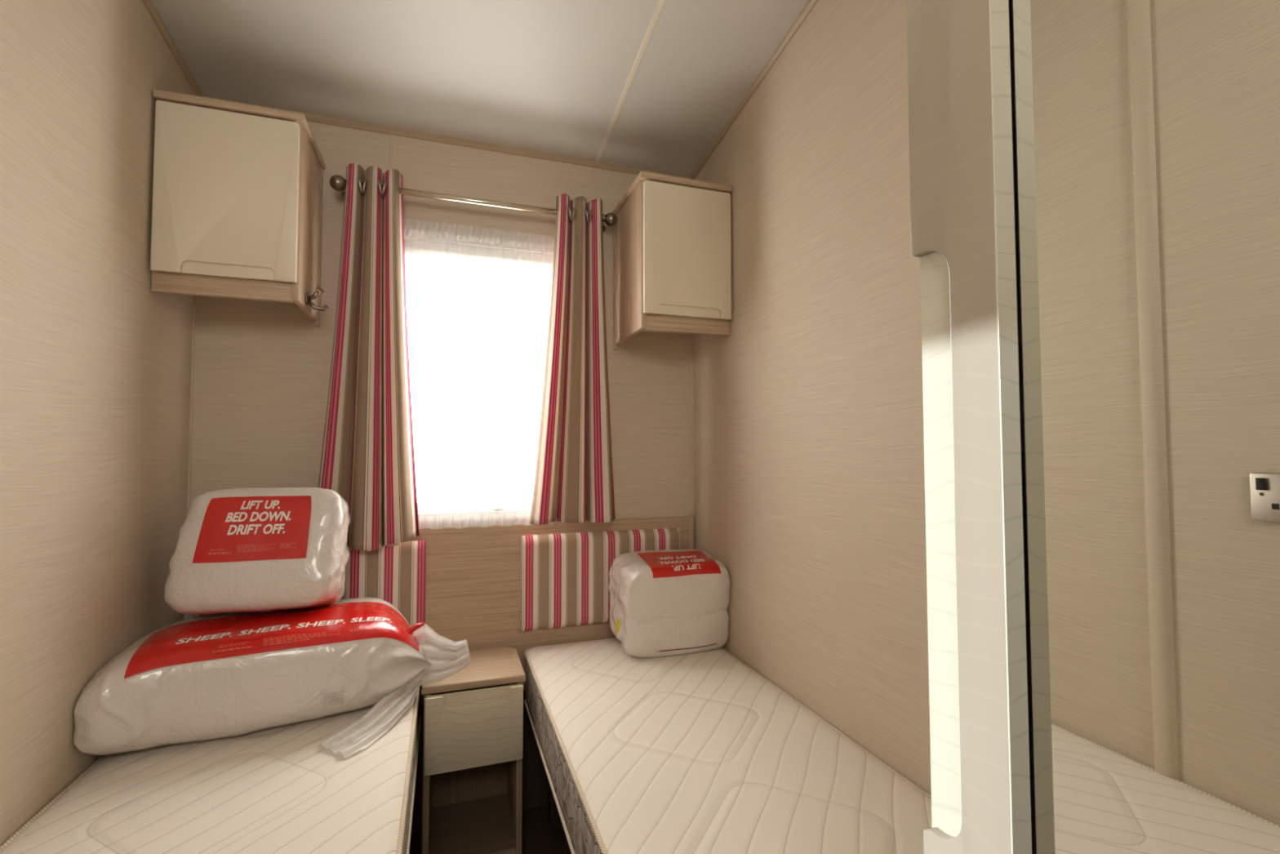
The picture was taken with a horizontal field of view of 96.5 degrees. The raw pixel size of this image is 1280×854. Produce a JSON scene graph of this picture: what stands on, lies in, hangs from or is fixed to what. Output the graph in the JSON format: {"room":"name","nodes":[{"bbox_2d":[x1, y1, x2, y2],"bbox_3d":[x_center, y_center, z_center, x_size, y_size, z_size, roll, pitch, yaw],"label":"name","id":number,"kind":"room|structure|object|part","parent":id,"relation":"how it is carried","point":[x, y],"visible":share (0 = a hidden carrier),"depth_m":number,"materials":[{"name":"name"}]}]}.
{"room":"caravan twin bedroom","nodes":[
{"label":"caravan twin bedroom","id":0,"kind":"room"},
{"bbox_2d":[0,0,195,845],"bbox_3d":[-0.875,-0.099,0.393,0.050,2.550,2.640,1,-2,-19],"label":"wall","id":1,"kind":"structure","parent":0,"point":[95,362],"depth_m":1.10,"materials":[{"name":"beige paint"}]},
{"bbox_2d":[142,0,203,97],"bbox_3d":[-0.847,-1.171,0.444,0.012,0.389,2.539,1,-2,-19],"label":"trim","id":2,"kind":"structure","parent":1,"relation":"attached to","point":[148,4],"depth_m":1.45,"materials":[{"name":"beige wood"}]},
{"bbox_2d":[150,88,328,326],"bbox_3d":[-1.041,-0.556,1.550,0.366,0.500,0.277,1,-2,-19],"label":"upper cabinet","id":3,"kind":"object","parent":1,"relation":"attached to","point":[237,212],"visible":1,"depth_m":1.42,"materials":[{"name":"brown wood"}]},
{"bbox_3d":[-1.040,-0.353,1.431,0.296,0.056,0.020,1,-2,-19],"label":"rail","id":4,"kind":"part","parent":3,"relation":"part of","materials":[{"name":"brown wood"}]},
{"bbox_3d":[-1.022,-0.578,1.417,0.303,0.414,0.008,1,-2,-19],"label":"door","id":5,"kind":"part","parent":3,"relation":"part of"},
{"bbox_3d":[-0.927,-0.553,1.590,0.018,0.463,0.236,1,-2,-19],"label":"panel","id":6,"kind":"part","parent":3,"relation":"part of","materials":[{"name":"brown wood"}]},
{"bbox_3d":[-0.870,-0.371,1.552,0.017,0.019,0.020,-1,-2,18],"label":"hook knob","id":7,"kind":"part","parent":3,"relation":"part of","materials":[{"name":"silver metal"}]},
{"bbox_2d":[184,120,692,618],"bbox_3d":[-0.541,0.150,1.866,1.638,2.168,0.050,1,-2,-19],"label":"wall","id":8,"kind":"structure","parent":0,"point":[262,369],"depth_m":1.80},
{"bbox_2d":[186,295,195,515],"bbox_3d":[-1.258,-0.320,1.611,0.006,1.210,0.006,1,-2,-19],"label":"trim","id":9,"kind":"structure","parent":8,"relation":"attached to","point":[194,297],"depth_m":1.60,"materials":[{"name":"beige wood"}]},
{"bbox_2d":[389,133,397,169],"bbox_3d":[-0.776,-0.788,1.794,0.020,0.267,0.004,1,-2,-19],"label":"trim","id":10,"kind":"structure","parent":8,"relation":"attached to","point":[393,138],"depth_m":1.80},
{"bbox_2d":[191,515,693,704],"bbox_3d":[-0.521,0.583,1.816,1.507,0.540,0.023,1,-2,-19],"label":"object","id":11,"kind":"object","parent":8,"relation":"attached to","point":[473,573],"visible":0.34,"depth_m":1.82,"materials":[{"name":"brown wood"}]},
{"bbox_2d":[195,540,426,626],"bbox_3d":[-0.935,0.499,1.653,0.588,0.305,0.032,1,-2,-19],"label":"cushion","id":12,"kind":"object","parent":11,"relation":"attached to","point":[396,575],"visible":0.2,"depth_m":1.71,"materials":[{"name":"fabric"}]},
{"bbox_2d":[520,527,679,631],"bbox_3d":[-0.121,0.509,1.930,0.556,0.305,0.032,1,-2,-19],"label":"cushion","id":13,"kind":"object","parent":11,"relation":"attached to","point":[565,580],"visible":0.65,"depth_m":1.88,"materials":[{"name":"fabric"}]},
{"bbox_2d":[203,96,689,178],"bbox_3d":[-0.533,-0.927,1.879,1.538,0.018,0.012,1,-2,-19],"label":"trim","id":14,"kind":"structure","parent":8,"relation":"attached to","point":[309,117],"depth_m":1.86,"materials":[{"name":"beige wood"}]},
{"bbox_2d":[329,174,617,231],"bbox_3d":[-0.499,-0.704,1.828,0.870,0.045,0.112,1,-2,-19],"label":"pole","id":15,"kind":"object","parent":8,"relation":"attached to","point":[338,183],"visible":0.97,"depth_m":1.78,"materials":[{"name":"silver metal"}]},
{"bbox_2d":[318,163,419,551],"bbox_3d":[-0.794,-0.201,1.679,0.280,1.136,0.098,1,-2,-19],"label":"striped curtain","id":16,"kind":"object","parent":15,"relation":"hanging from","point":[367,458],"visible":0.99,"depth_m":1.66,"materials":[{"name":"fabric"}]},
{"bbox_2d":[529,193,615,525],"bbox_3d":[-0.214,-0.219,1.881,0.289,1.086,0.096,1,-2,-20],"label":"striped curtain","id":17,"kind":"object","parent":15,"relation":"hanging from","point":[573,483],"visible":1,"depth_m":1.86,"materials":[{"name":"fabric"}]},
{"bbox_2d":[403,228,553,523],"bbox_3d":[-0.510,-0.159,1.877,0.610,0.923,0.063,1,-2,-19],"label":"window","id":18,"kind":"structure","parent":8,"relation":"in","point":[418,246],"depth_m":1.85,"materials":[{"name":"white plastic"}]},
{"bbox_2d":[404,247,552,271],"bbox_3d":[-0.508,-0.549,1.884,0.550,0.026,0.026,1,-2,-19],"label":"window blind","id":19,"kind":"object","parent":18,"relation":"attached to","point":[440,254],"depth_m":1.87,"materials":[{"name":"white fabric"}]},
{"bbox_2d":[403,217,558,528],"bbox_3d":[-0.497,-0.164,1.838,0.670,0.968,0.020,1,-2,-19],"label":"curtain","id":20,"kind":"object","parent":18,"relation":"hanging from","point":[423,229],"visible":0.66,"depth_m":1.83,"materials":[{"name":"white fabric"}]},
{"bbox_2d":[411,690,547,831],"bbox_3d":[-0.530,1.045,1.801,1.538,0.375,0.012,1,-2,-19],"label":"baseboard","id":21,"kind":"structure","parent":8,"relation":"attached to","point":[535,778],"depth_m":1.85,"materials":[{"name":"brown wood"}]},
{"bbox_2d":[612,170,732,350],"bbox_3d":[0.097,-0.520,1.912,0.309,0.490,0.323,1,-2,-19],"label":"upper cabinet","id":22,"kind":"object","parent":8,"relation":"attached to","point":[672,264],"visible":0.93,"depth_m":1.77,"materials":[{"name":"brown wood"}]},
{"bbox_3d":[-0.034,-0.520,1.869,0.018,0.453,0.282,1,-2,-19],"label":"panel","id":23,"kind":"part","parent":22,"relation":"part of","materials":[{"name":"brown wood"}]},
{"bbox_3d":[0.094,-0.355,1.927,0.265,0.016,0.278,1,-2,-19],"label":"board","id":24,"kind":"part","parent":22,"relation":"part of","materials":[{"name":"brown wood"}]},
{"bbox_3d":[0.150,-0.322,1.788,0.284,0.056,0.020,1,-2,-19],"label":"rail","id":25,"kind":"part","parent":22,"relation":"part of","materials":[{"name":"brown wood"}]},
{"bbox_3d":[0.150,-0.543,1.767,0.291,0.404,0.008,1,-2,-19],"label":"door","id":26,"kind":"part","parent":22,"relation":"part of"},
{"bbox_2d":[691,334,693,515],"bbox_3d":[0.193,-0.103,2.097,0.006,1.610,0.006,1,-2,-19],"label":"trim","id":27,"kind":"structure","parent":8,"relation":"attached to","point":[692,415],"depth_m":2.09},
{"bbox_2d":[151,0,809,177],"bbox_3d":[-0.125,-1.189,0.692,1.638,0.430,2.640,1,-2,-19],"label":"ceiling","id":28,"kind":"structure","parent":0,"point":[544,76],"depth_m":1.56,"materials":[{"name":"white paint"}]},
{"bbox_2d":[595,0,665,162],"bbox_3d":[0.257,-1.164,0.815,0.015,0.377,2.528,1,-2,-19],"label":"trim","id":29,"kind":"structure","parent":28,"relation":"attached to","point":[661,2],"depth_m":1.62,"materials":[{"name":"beige plastic"}]},
{"bbox_2d":[408,804,571,853],"bbox_3d":[-0.553,1.204,0.451,2.550,0.050,2.640,1,-2,-19],"label":"floor","id":30,"kind":"structure","parent":0,"point":[537,837],"depth_m":1.71,"materials":[{"name":"brown carpet"}]},
{"bbox_2d":[421,645,525,853],"bbox_3d":[-0.484,0.958,1.647,0.271,0.536,0.269,1,-2,-19],"label":"nightstand","id":31,"kind":"object","parent":30,"relation":"on","point":[473,755],"visible":0.96,"depth_m":1.56,"materials":[{"name":"brown wood"}]},
{"bbox_3d":[-0.604,0.968,1.620,0.016,0.514,0.243,1,-2,-19],"label":"panel","id":32,"kind":"part","parent":31,"relation":"part of","materials":[{"name":"brown wood"}]},
{"bbox_3d":[-0.526,0.974,1.770,0.227,0.514,0.010,1,-2,-19],"label":"panel","id":33,"kind":"part","parent":31,"relation":"part of","materials":[{"name":"brown wood"}]},
{"bbox_2d":[428,792,515,853],"bbox_3d":[-0.487,1.153,1.649,0.227,0.018,0.229,1,-2,-19],"label":"shelf","id":34,"kind":"object","parent":31,"relation":"attached to","point":[479,823],"depth_m":1.64,"materials":[{"name":"brown wood"}]},
{"bbox_3d":[-0.443,0.810,1.531,0.254,0.198,0.011,1,-2,-19],"label":"drawer","id":35,"kind":"part","parent":31,"relation":"part of","materials":[{"name":"beige wood"}]},
{"bbox_3d":[-0.374,0.971,1.698,0.016,0.514,0.243,1,-2,-19],"label":"panel","id":36,"kind":"part","parent":31,"relation":"part of","materials":[{"name":"brown wood"}]},
{"bbox_2d":[547,778,562,828],"bbox_3d":[0.187,1.028,1.209,0.543,0.360,1.493,1,-2,-19],"label":"frame","id":37,"kind":"object","parent":30,"relation":"on","point":[554,820],"visible":0.03,"depth_m":1.75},
{"bbox_2d":[524,637,932,853],"bbox_3d":[0.162,0.761,1.206,0.615,0.167,1.551,1,-2,-19],"label":"mattress","id":38,"kind":"object","parent":37,"relation":"on","point":[697,753],"visible":0.83,"depth_m":1.16,"materials":[{"name":"fabric"}]},
{"bbox_3d":[0.162,0.766,1.205,0.609,0.153,1.545,1,-2,-19],"label":"panel","id":39,"kind":"part","parent":38,"relation":"part of","materials":[{"name":"fabric"}]},
{"bbox_2d":[608,549,730,657],"bbox_3d":[0.085,0.554,1.845,0.351,0.294,0.259,1,-2,-19],"label":"pack","id":40,"kind":"object","parent":38,"relation":"on","point":[667,602],"visible":1,"depth_m":1.74,"materials":[{"name":"white plastic"}]},
{"bbox_2d":[906,0,1279,853],"bbox_3d":[0.602,0.021,0.054,0.538,2.280,0.936,1,-2,-19],"label":"wardrobe","id":41,"kind":"object","parent":30,"relation":"on","point":[1095,184],"visible":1,"depth_m":0.31,"materials":[{"name":"white mirror"}]},
{"bbox_3d":[-0.743,1.018,0.921,0.546,0.361,1.438,1,-2,-19],"label":"frame","id":42,"kind":"object","parent":30,"relation":"on","visible":0},
{"bbox_2d":[0,684,421,853],"bbox_3d":[-0.715,0.751,0.936,0.618,0.167,1.496,1,-2,-19],"label":"mattress","id":43,"kind":"object","parent":42,"relation":"on","point":[271,790],"visible":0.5,"depth_m":1.03,"materials":[{"name":"fabric"}]},
{"bbox_2d":[73,596,471,758],"bbox_3d":[-0.795,0.570,1.378,0.747,0.228,0.528,1,-2,-19],"label":"pack","id":44,"kind":"object","parent":43,"relation":"on","point":[207,676],"visible":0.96,"depth_m":1.25,"materials":[{"name":"white plastic"}]},
{"bbox_2d":[164,487,350,614],"bbox_3d":[-0.949,0.311,1.443,0.373,0.316,0.230,1,-2,-19],"label":"pack","id":45,"kind":"object","parent":44,"relation":"on","point":[243,549],"visible":1,"depth_m":1.37,"materials":[{"name":"white plastic"}]},
{"bbox_2d":[208,542,296,554],"bbox_3d":[-0.925,0.290,1.365,0.183,0.018,0.006,1,-2,-17],"label":"print","id":46,"kind":"object","parent":45,"relation":"attached to","point":[213,548],"depth_m":1.36},
{"bbox_2d":[212,627,363,652],"bbox_3d":[-0.778,0.476,1.288,0.300,0.013,0.018,1,-3,-28],"label":"print","id":47,"kind":"object","parent":44,"relation":"on","point":[253,639],"depth_m":1.28},
{"bbox_3d":[-0.715,0.757,0.935,0.612,0.153,1.490,1,-2,-19],"label":"panel","id":48,"kind":"part","parent":43,"relation":"part of","materials":[{"name":"fabric"}]},
{"bbox_2d":[693,0,931,795],"bbox_3d":[0.628,-0.081,0.905,0.050,2.550,2.640,1,-2,-19],"label":"wall","id":49,"kind":"structure","parent":0,"point":[809,474],"depth_m":1.36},
{"bbox_2d":[689,0,818,179],"bbox_3d":[0.597,-1.154,0.936,0.012,0.389,2.539,1,-2,-19],"label":"trim","id":50,"kind":"structure","parent":49,"relation":"attached to","point":[811,3],"depth_m":1.66,"materials":[{"name":"beige wood"}]}
]}

